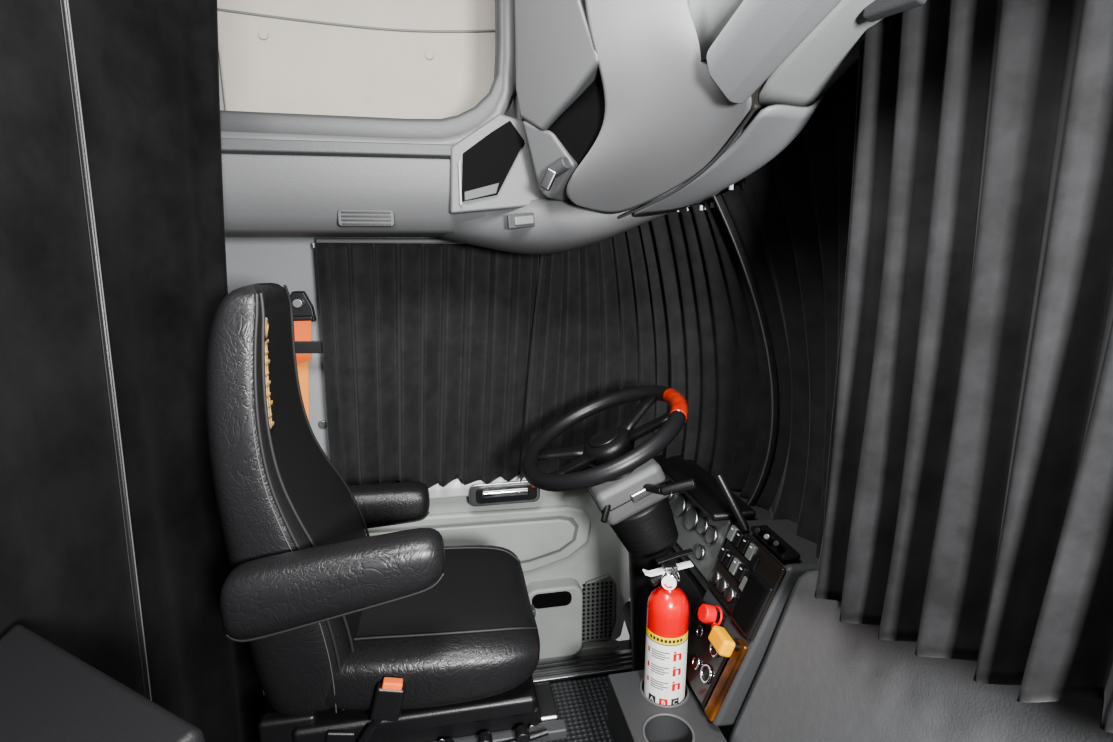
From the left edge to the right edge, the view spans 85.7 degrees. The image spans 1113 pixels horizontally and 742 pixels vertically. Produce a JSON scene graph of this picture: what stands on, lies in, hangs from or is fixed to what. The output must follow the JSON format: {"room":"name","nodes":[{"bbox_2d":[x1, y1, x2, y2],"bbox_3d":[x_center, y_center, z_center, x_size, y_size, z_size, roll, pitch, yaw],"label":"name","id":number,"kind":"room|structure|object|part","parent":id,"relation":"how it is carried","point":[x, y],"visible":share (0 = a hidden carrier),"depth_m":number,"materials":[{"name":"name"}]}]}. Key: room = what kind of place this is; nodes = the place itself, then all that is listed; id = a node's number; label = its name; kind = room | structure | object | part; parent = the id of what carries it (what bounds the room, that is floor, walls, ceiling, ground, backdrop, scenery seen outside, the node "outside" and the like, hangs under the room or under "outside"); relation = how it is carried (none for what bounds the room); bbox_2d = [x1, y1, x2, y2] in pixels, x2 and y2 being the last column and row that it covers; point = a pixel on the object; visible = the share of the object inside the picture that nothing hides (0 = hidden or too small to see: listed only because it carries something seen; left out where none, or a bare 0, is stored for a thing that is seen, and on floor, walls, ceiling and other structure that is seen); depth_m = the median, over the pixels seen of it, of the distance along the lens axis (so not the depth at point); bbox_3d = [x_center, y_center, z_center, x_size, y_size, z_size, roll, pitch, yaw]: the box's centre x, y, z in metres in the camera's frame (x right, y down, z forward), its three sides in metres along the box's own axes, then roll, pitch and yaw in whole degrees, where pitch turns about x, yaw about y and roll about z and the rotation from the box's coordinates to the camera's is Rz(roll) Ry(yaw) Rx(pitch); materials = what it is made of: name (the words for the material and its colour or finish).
{"room":"vehicle interior","nodes":[
{"label":"vehicle interior","id":0,"kind":"room"},
{"bbox_2d":[218,52,762,694],"bbox_3d":[-0.373,-0.083,1.760,2.300,2.200,0.030,-2,13,-11],"label":"wall","id":1,"kind":"structure","parent":0,"point":[291,262],"depth_m":1.63,"materials":[{"name":"grey plastic"}]},
{"bbox_3d":[-1.075,-0.053,1.626,0.870,2.200,0.030,-2,13,-11],"label":"pillar panel","id":2,"kind":"part","parent":1,"relation":"part of","materials":[{"name":"grey plastic"}]},
{"bbox_2d":[290,291,316,419],"bbox_3d":[-0.714,0.008,1.676,0.102,0.458,0.042,-2,13,-11],"label":"belt","id":3,"kind":"object","parent":1,"relation":"attached to","point":[303,309],"visible":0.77,"depth_m":1.64,"materials":[{"name":"orange fabric"}]},
{"bbox_2d":[318,420,326,427],"bbox_3d":[-0.676,0.154,1.732,0.024,0.024,0.008,-2,13,-11],"label":"screw","id":4,"kind":"object","parent":1,"relation":"attached to","point":[322,424],"visible":1,"depth_m":1.73,"materials":[{"name":"silver metal"}]},
{"bbox_2d":[429,488,629,641],"bbox_3d":[-0.203,0.648,1.950,0.925,0.690,0.030,-2,13,-11],"label":"door","id":5,"kind":"structure","parent":1,"relation":"in","point":[604,553],"depth_m":1.98,"materials":[{"name":"grey plastic"}]},
{"bbox_2d":[368,505,590,572],"bbox_3d":[-0.258,0.565,1.897,0.754,0.275,0.025,-2,13,-11],"label":"armrest","id":6,"kind":"object","parent":5,"relation":"attached to","point":[579,515],"depth_m":1.90,"materials":[{"name":"grey plastic"}]},
{"bbox_2d":[366,519,574,560],"bbox_3d":[-0.268,0.562,1.877,0.667,0.180,0.013,-2,13,-11],"label":"armrest inset","id":7,"kind":"object","parent":6,"relation":"attached to","point":[528,540],"visible":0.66,"depth_m":1.89},
{"bbox_2d":[365,516,578,562],"bbox_3d":[-0.267,0.561,1.881,0.690,0.200,0.006,-2,13,-11],"label":"groove","id":8,"kind":"object","parent":6,"relation":"attached to","point":[570,519],"visible":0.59,"depth_m":1.88,"materials":[{"name":"grey plastic"}]},
{"bbox_2d":[428,475,541,506],"bbox_3d":[-0.223,0.353,1.831,0.865,0.100,0.075,-2,13,-11],"label":"window sill","id":9,"kind":"structure","parent":5,"relation":"attached to","point":[455,488],"depth_m":1.80,"materials":[{"name":"white plastic"}]},
{"bbox_3d":[-0.159,0.368,1.829,0.215,0.072,0.030,-2,13,-11],"label":"handle bezel","id":10,"kind":"part","parent":9,"relation":"part of","materials":[{"name":"grey plastic"}]},
{"bbox_2d":[482,487,528,497],"bbox_3d":[-0.153,0.364,1.798,0.140,0.018,0.020,-2,13,-11],"label":"lever","id":11,"kind":"object","parent":9,"relation":"attached to","point":[514,491],"visible":1,"depth_m":1.79,"materials":[{"name":"silver metal"}]},
{"bbox_3d":[-0.150,0.371,1.814,0.185,0.050,0.007,-2,13,-11],"label":"handle recess","id":12,"kind":"part","parent":9,"relation":"part of","materials":[{"name":"black plastic"}]},
{"bbox_2d":[526,578,582,659],"bbox_3d":[-0.011,0.819,1.987,0.190,0.260,0.065,-2,13,-11],"label":"shell","id":13,"kind":"object","parent":5,"relation":"attached to","point":[560,627],"visible":0.67,"depth_m":1.96,"materials":[{"name":"grey plastic"}]},
{"bbox_2d":[532,591,571,608],"bbox_3d":[-0.015,0.737,1.933,0.130,0.050,0.008,-2,13,-11],"label":"pocket opening","id":14,"kind":"object","parent":13,"relation":"attached to","point":[555,599],"visible":0.92,"depth_m":1.93,"materials":[{"name":"black plastic"}]},
{"bbox_2d":[582,574,615,640],"bbox_3d":[0.140,0.804,2.033,0.125,0.248,0.018,-2,13,-11],"label":"speaker grille","id":15,"kind":"object","parent":5,"relation":"attached to","point":[604,578],"visible":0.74,"depth_m":2.02,"materials":[{"name":"black plastic"}]},
{"bbox_2d":[319,107,762,243],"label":"rail","id":16,"kind":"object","parent":1,"relation":"in","point":[760,108],"depth_m":1.65,"materials":[{"name":"grey metal"}]},
{"bbox_3d":[0.054,-0.452,1.763,1.430,0.160,0.030,-2,13,-11],"label":"window header","id":17,"kind":"part","parent":16,"relation":"part of","materials":[{"name":"grey plastic"}]},
{"bbox_2d":[539,640,619,661],"bbox_3d":[-0.218,0.968,1.985,0.882,0.050,0.036,-2,13,-11],"label":"baseboard","id":18,"kind":"structure","parent":1,"relation":"attached to","point":[604,646],"depth_m":2.04,"materials":[{"name":"black plastic"}]},
{"bbox_2d":[532,649,632,683],"bbox_3d":[-0.222,0.994,1.929,1.000,0.020,0.090,-2,13,-11],"label":"sill","id":19,"kind":"structure","parent":1,"relation":"attached to","point":[562,677],"depth_m":1.97,"materials":[{"name":"metal"}]},
{"bbox_2d":[532,662,631,676],"bbox_3d":[-0.218,0.988,1.903,0.980,0.006,0.006,-2,13,-11],"label":"rib","id":20,"kind":"object","parent":19,"relation":"attached to","point":[596,667],"depth_m":1.96,"materials":[{"name":"black plastic"}]},
{"bbox_2d":[534,657,631,671],"bbox_3d":[-0.222,0.983,1.924,0.980,0.006,0.006,-2,13,-11],"label":"rib","id":21,"kind":"object","parent":19,"relation":"attached to","point":[627,658],"depth_m":1.98,"materials":[{"name":"black plastic"}]},
{"bbox_2d":[537,652,631,666],"bbox_3d":[-0.226,0.978,1.945,0.980,0.006,0.006,-2,13,-11],"label":"rib","id":22,"kind":"object","parent":19,"relation":"attached to","point":[630,653],"depth_m":2.00,"materials":[{"name":"black plastic"}]},
{"bbox_3d":[0.054,-0.853,1.674,1.430,0.660,0.030,-2,13,-11],"label":"panel","id":23,"kind":"part","parent":1,"relation":"part of","materials":[{"name":"grey plastic"}]},
{"bbox_2d":[263,640,733,741],"bbox_3d":[-0.213,1.248,0.861,2.400,0.010,2.400,-2,13,-11],"label":"floor","id":24,"kind":"structure","parent":0,"point":[726,730],"depth_m":1.83,"materials":[{"name":"black plastic"}]},
{"bbox_2d":[0,625,204,741],"bbox_3d":[-0.387,0.827,0.427,0.698,1.000,0.447,8,15,33],"label":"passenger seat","id":25,"kind":"object","parent":24,"relation":"on","point":[48,694],"visible":1,"depth_m":0.53,"materials":[{"name":"black leather"}]},
{"bbox_2d":[545,675,613,741],"bbox_3d":[-0.028,1.080,1.569,0.850,0.012,0.700,-2,13,-11],"label":"floor mat","id":26,"kind":"object","parent":24,"relation":"on","point":[582,704],"visible":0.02,"depth_m":1.81,"materials":[{"name":"grey rubber"}]},
{"bbox_2d":[205,283,566,741],"bbox_3d":[-0.301,0.468,1.262,0.600,1.310,0.614,-2,13,-11],"label":"seat","id":27,"kind":"object","parent":26,"relation":"on","point":[351,635],"visible":1,"depth_m":1.05,"materials":[{"name":"black leather"}]},
{"bbox_3d":[-0.462,0.024,0.956,0.005,0.140,0.013,3,13,14],"label":"embroidered stem","id":28,"kind":"part","parent":27,"relation":"part of","materials":[{"name":"beige fabric"}]},
{"bbox_3d":[-0.465,0.021,0.967,0.006,0.140,0.011,4,13,18],"label":"embroidered stem","id":29,"kind":"part","parent":27,"relation":"part of","materials":[{"name":"beige fabric"}]},
{"bbox_3d":[-0.490,0.213,1.162,0.212,0.770,0.412,-2,13,-11],"label":"backrest","id":30,"kind":"part","parent":27,"relation":"part of","materials":[{"name":"black leather"}]},
{"bbox_3d":[-0.346,0.333,0.949,0.336,0.146,0.088,-2,13,-11],"label":"armrest","id":31,"kind":"part","parent":27,"relation":"part of","materials":[{"name":"black leather"}]},
{"bbox_3d":[-0.441,0.330,1.478,0.252,0.102,0.090,-2,13,-11],"label":"armrest","id":32,"kind":"part","parent":27,"relation":"part of","materials":[{"name":"black leather"}]},
{"bbox_2d":[325,545,539,709],"bbox_3d":[-0.281,0.528,1.282,0.453,0.165,0.436,-2,13,-11],"label":"seat cushion","id":33,"kind":"object","parent":27,"relation":"on","point":[469,641],"depth_m":1.12,"materials":[{"name":"black leather"}]},
{"bbox_3d":[-0.312,0.653,1.304,0.500,0.045,0.360,-2,13,-11],"label":"frame","id":34,"kind":"part","parent":27,"relation":"part of","materials":[{"name":"black plastic"}]},
{"bbox_3d":[-0.134,0.698,1.127,0.028,0.028,0.025,-2,13,-11],"label":"adjust knob","id":35,"kind":"part","parent":27,"relation":"part of","materials":[{"name":"black plastic"}]},
{"bbox_3d":[-0.237,0.718,1.140,0.520,0.022,0.030,-2,13,-11],"label":"slide rail","id":36,"kind":"part","parent":27,"relation":"part of","materials":[{"name":"black metal"}]},
{"bbox_3d":[-0.065,0.693,1.140,0.028,0.028,0.025,-2,13,-11],"label":"adjust knob","id":37,"kind":"part","parent":27,"relation":"part of","materials":[{"name":"black plastic"}]},
{"bbox_3d":[-0.311,0.635,1.514,0.520,0.022,0.030,-2,13,-11],"label":"slide rail","id":38,"kind":"part","parent":27,"relation":"part of","materials":[{"name":"plastic"}]},
{"bbox_3d":[-0.024,0.687,1.243,0.040,0.018,0.100,-2,13,-11],"label":"lever","id":39,"kind":"part","parent":27,"relation":"part of","materials":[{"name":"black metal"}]},
{"bbox_2d":[628,551,668,670],"bbox_3d":[0.229,0.723,1.513,0.117,0.697,0.104,-2,13,-11],"label":"shaft","id":40,"kind":"object","parent":26,"relation":"on","point":[640,587],"visible":0.12,"depth_m":1.45,"materials":[{"name":"black plastic"}]},
{"bbox_2d":[610,497,677,559],"bbox_3d":[0.199,0.353,1.422,0.181,0.173,0.160,-2,13,-11],"label":"bellows","id":41,"kind":"object","parent":40,"relation":"attached to","point":[651,532],"visible":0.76,"depth_m":1.37,"materials":[{"name":"black rubber"}]},
{"bbox_2d":[588,458,668,524],"bbox_3d":[0.162,0.264,1.395,0.176,0.139,0.140,-2,13,-11],"label":"column shroud","id":42,"kind":"structure","parent":41,"relation":"attached to","point":[614,493],"depth_m":1.33,"materials":[{"name":"grey plastic"}]},
{"bbox_2d":[522,385,687,491],"bbox_3d":[0.104,0.142,1.357,0.367,0.190,0.400,-2,13,-11],"label":"steering wheel","id":43,"kind":"object","parent":42,"relation":"attached to","point":[611,453],"visible":1,"depth_m":1.32,"materials":[{"name":"black plastic"}]},
{"bbox_2d":[601,504,610,522],"bbox_3d":[0.109,0.309,1.316,0.014,0.040,0.044,5,14,22],"label":"lever","id":44,"kind":"object","parent":42,"relation":"attached to","point":[604,518],"visible":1,"depth_m":1.31,"materials":[{"name":"black plastic"}]},
{"bbox_2d":[608,469,634,481],"bbox_3d":[0.144,0.218,1.381,0.103,0.083,0.100,-2,13,-11],"label":"upper collar","id":45,"kind":"object","parent":42,"relation":"attached to","point":[625,475],"visible":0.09,"depth_m":1.34,"materials":[{"name":"black plastic"}]},
{"bbox_2d":[587,476,668,513],"bbox_3d":[0.162,0.264,1.395,0.152,0.074,0.142,-2,13,-11],"label":"shroud split","id":46,"kind":"object","parent":42,"relation":"attached to","point":[666,478],"visible":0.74,"depth_m":1.33,"materials":[{"name":"black plastic"}]},
{"bbox_2d":[643,484,662,494],"bbox_3d":[0.210,0.257,1.309,0.018,0.032,0.067,-7,14,-29],"label":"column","id":47,"kind":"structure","parent":46,"relation":"attached to","point":[651,488],"depth_m":1.30,"materials":[{"name":"black plastic"}]},
{"bbox_2d":[661,478,695,495],"bbox_3d":[0.258,0.245,1.269,0.074,0.044,0.022,3,13,15],"label":"stalk","id":48,"kind":"object","parent":47,"relation":"attached to","point":[688,484],"visible":1,"depth_m":1.26,"materials":[{"name":"black plastic"}]},
{"bbox_2d":[630,488,651,502],"bbox_3d":[0.187,0.271,1.326,0.051,0.037,0.012,-2,13,-11],"label":"switch","id":49,"kind":"object","parent":42,"relation":"attached to","point":[640,494],"visible":0.84,"depth_m":1.32,"materials":[{"name":"silver metal"}]},
{"bbox_2d":[607,670,726,741],"bbox_3d":[0.245,0.936,1.305,0.190,0.408,0.330,-2,13,-11],"label":"console","id":50,"kind":"object","parent":24,"relation":"on","point":[632,716],"visible":0.82,"depth_m":1.29,"materials":[{"name":"grey plastic"}]},
{"bbox_2d":[642,548,693,704],"bbox_3d":[0.242,0.567,1.321,0.094,0.368,0.093,8,15,33],"label":"fire extinguisher","id":51,"kind":"object","parent":50,"relation":"on","point":[667,620],"visible":0.98,"depth_m":1.29,"materials":[{"name":"red metal"}]},
{"bbox_3d":[0.239,0.425,1.290,0.109,0.018,0.020,-2,13,-11],"label":"carry handle","id":52,"kind":"part","parent":51,"relation":"part of","materials":[{"name":"silver metal"}]},
{"bbox_3d":[0.253,0.397,1.286,0.080,0.022,0.016,-2,13,-11],"label":"squeeze lever","id":53,"kind":"part","parent":51,"relation":"part of","materials":[{"name":"black plastic"}]},
{"bbox_2d":[622,454,1112,741],"bbox_3d":[0.559,0.686,1.009,0.496,1.023,2.030,-2,13,-11],"label":"dashboard","id":54,"kind":"object","parent":24,"relation":"on","point":[772,660],"depth_m":1.14,"materials":[{"name":"grey plastic"}]},
{"bbox_3d":[0.257,0.741,1.603,0.119,0.185,0.220,-2,13,-11],"label":"pedal bracket","id":55,"kind":"part","parent":54,"relation":"part of","materials":[{"name":"grey plastic"}]},
{"bbox_3d":[0.353,0.587,1.719,0.109,0.210,0.533,-2,13,-9],"label":"knee panel","id":56,"kind":"part","parent":54,"relation":"part of","materials":[{"name":"black plastic"}]},
{"bbox_2d":[653,454,755,520],"bbox_3d":[0.372,0.297,1.595,0.100,0.038,0.447,-2,13,-11],"label":"hood","id":57,"kind":"object","parent":54,"relation":"attached to","point":[708,496],"depth_m":1.52,"materials":[{"name":"black plastic"}]},
{"bbox_3d":[0.325,0.524,1.294,0.037,0.046,0.043,-2,13,-11],"label":"supply knob","id":58,"kind":"part","parent":54,"relation":"part of","materials":[{"name":"red plastic"}]},
{"bbox_3d":[0.335,0.547,1.216,0.036,0.040,0.058,-2,13,-11],"label":"parking knob","id":59,"kind":"part","parent":54,"relation":"part of","materials":[{"name":"orange plastic"}]},
{"bbox_3d":[0.490,0.403,1.695,0.354,0.236,0.550,-2,13,-11],"label":"driver panel","id":60,"kind":"part","parent":54,"relation":"part of","materials":[{"name":"grey plastic"}]},
{"bbox_3d":[0.347,0.633,1.228,0.077,0.168,0.030,-2,13,-11],"label":"stack trim","id":61,"kind":"part","parent":54,"relation":"part of","materials":[{"name":"brown wood"}]},
{"bbox_3d":[0.388,0.290,1.325,0.084,0.120,0.020,9,15,34],"label":"dash lever","id":62,"kind":"part","parent":54,"relation":"part of","materials":[{"name":"black plastic"}]},
{"bbox_3d":[0.399,0.476,1.226,0.055,0.113,0.078,-2,13,-11],"label":"pocket frame","id":63,"kind":"part","parent":54,"relation":"part of","materials":[{"name":"black plastic"}]},
{"bbox_3d":[0.451,0.354,1.243,0.040,0.012,0.130,-2,13,-11],"label":"toggle plate","id":64,"kind":"part","parent":54,"relation":"part of","materials":[{"name":"black plastic"}]},
{"bbox_3d":[-0.213,-0.924,0.379,2.400,0.020,2.400,-2,13,-11],"label":"ceiling","id":65,"kind":"structure","parent":0,"visible":0},
{"bbox_2d":[0,0,152,700],"bbox_3d":[-0.583,0.208,0.517,0.025,2.131,0.925,-2,13,-8],"label":"curtain","id":66,"kind":"object","parent":65,"relation":"hanging from","point":[69,574],"visible":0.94,"depth_m":0.76,"materials":[{"name":"black fabric"}]},
{"bbox_2d":[217,0,545,236],"bbox_3d":[-0.451,-0.717,1.360,0.920,0.808,0.431,-2,13,-11],"label":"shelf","id":67,"kind":"object","parent":65,"relation":"attached to","point":[340,118],"visible":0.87,"depth_m":1.30,"materials":[{"name":"grey plastic"}]},
{"bbox_2d":[69,0,265,741],"bbox_3d":[-0.684,0.087,1.062,0.110,2.130,0.454,2,13,10],"label":"curtain","id":68,"kind":"object","parent":67,"relation":"hanging from","point":[148,70],"visible":0.66,"depth_m":1.06,"materials":[{"name":"black fabric"}]},
{"bbox_3d":[-0.452,-0.420,1.430,0.920,0.198,0.388,-2,13,-11],"label":"shelf","id":69,"kind":"part","parent":67,"relation":"part of","materials":[{"name":"grey plastic"}]},
{"bbox_2d":[338,210,394,226],"bbox_3d":[-0.403,-0.325,1.274,0.115,0.034,0.014,-2,13,-11],"label":"vent","id":70,"kind":"object","parent":67,"relation":"attached to","point":[374,218],"depth_m":1.27,"materials":[{"name":"grey plastic"}]},
{"bbox_3d":[-0.203,-0.396,1.263,0.005,0.092,0.014,-2,13,-11],"label":"cubby frame","id":71,"kind":"part","parent":67,"relation":"part of","materials":[{"name":"grey plastic"}]},
{"bbox_3d":[-0.158,-0.380,1.272,0.074,0.038,0.009,-2,13,-11],"label":"cubby shelf","id":72,"kind":"part","parent":67,"relation":"part of","materials":[{"name":"grey plastic"}]},
{"bbox_2d":[437,197,668,254],"bbox_3d":[-0.038,-0.388,1.433,0.637,0.216,0.349,1,13,4],"label":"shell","id":73,"kind":"object","parent":67,"relation":"attached to","point":[560,226],"depth_m":1.32,"materials":[{"name":"grey plastic"}]},
{"bbox_3d":[-0.071,-0.325,1.296,0.077,0.037,0.010,-7,14,-27],"label":"rocker bezel","id":74,"kind":"part","parent":73,"relation":"part of","materials":[{"name":"grey plastic"}]},
{"bbox_2d":[514,215,533,224],"bbox_3d":[-0.070,-0.324,1.290,0.046,0.022,0.010,-7,14,-27],"label":"rocker switch","id":75,"kind":"object","parent":73,"relation":"attached to","point":[521,220],"visible":1,"depth_m":1.29,"materials":[{"name":"grey plastic"}]},
{"bbox_2d":[295,59,858,570],"bbox_3d":[0.190,-0.149,1.297,1.730,1.140,0.820,11,16,40],"label":"curtain","id":76,"kind":"object","parent":67,"relation":"hanging from","point":[444,360],"visible":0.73,"depth_m":1.62,"materials":[{"name":"black fabric"}]},
{"bbox_3d":[0.194,-0.476,1.179,1.685,0.450,0.653,12,17,43],"label":"rail","id":77,"kind":"part","parent":76,"relation":"part of","materials":[{"name":"grey plastic"}]},
{"bbox_2d":[514,0,926,218],"bbox_3d":[0.328,-0.565,0.608,0.428,0.760,1.468,-4,13,-18],"label":"console","id":78,"kind":"object","parent":65,"relation":"attached to","point":[625,105],"visible":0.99,"depth_m":0.99,"materials":[{"name":"grey plastic"}]},
{"bbox_3d":[-0.015,-0.369,1.157,0.036,0.043,0.012,5,14,23],"label":"latch plate","id":79,"kind":"part","parent":78,"relation":"part of","materials":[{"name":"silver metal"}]},
{"bbox_3d":[0.007,-0.390,1.149,0.043,0.037,0.026,9,16,37],"label":"latch knob","id":80,"kind":"part","parent":78,"relation":"part of","materials":[{"name":"grey plastic"}]},
{"bbox_2d":[815,0,1112,732],"bbox_3d":[0.498,-0.079,0.551,0.067,1.005,0.703,-3,13,-14],"label":"curtain","id":81,"kind":"object","parent":78,"relation":"hanging from","point":[968,515],"visible":0.99,"depth_m":0.66,"materials":[{"name":"black fabric"}]}
]}

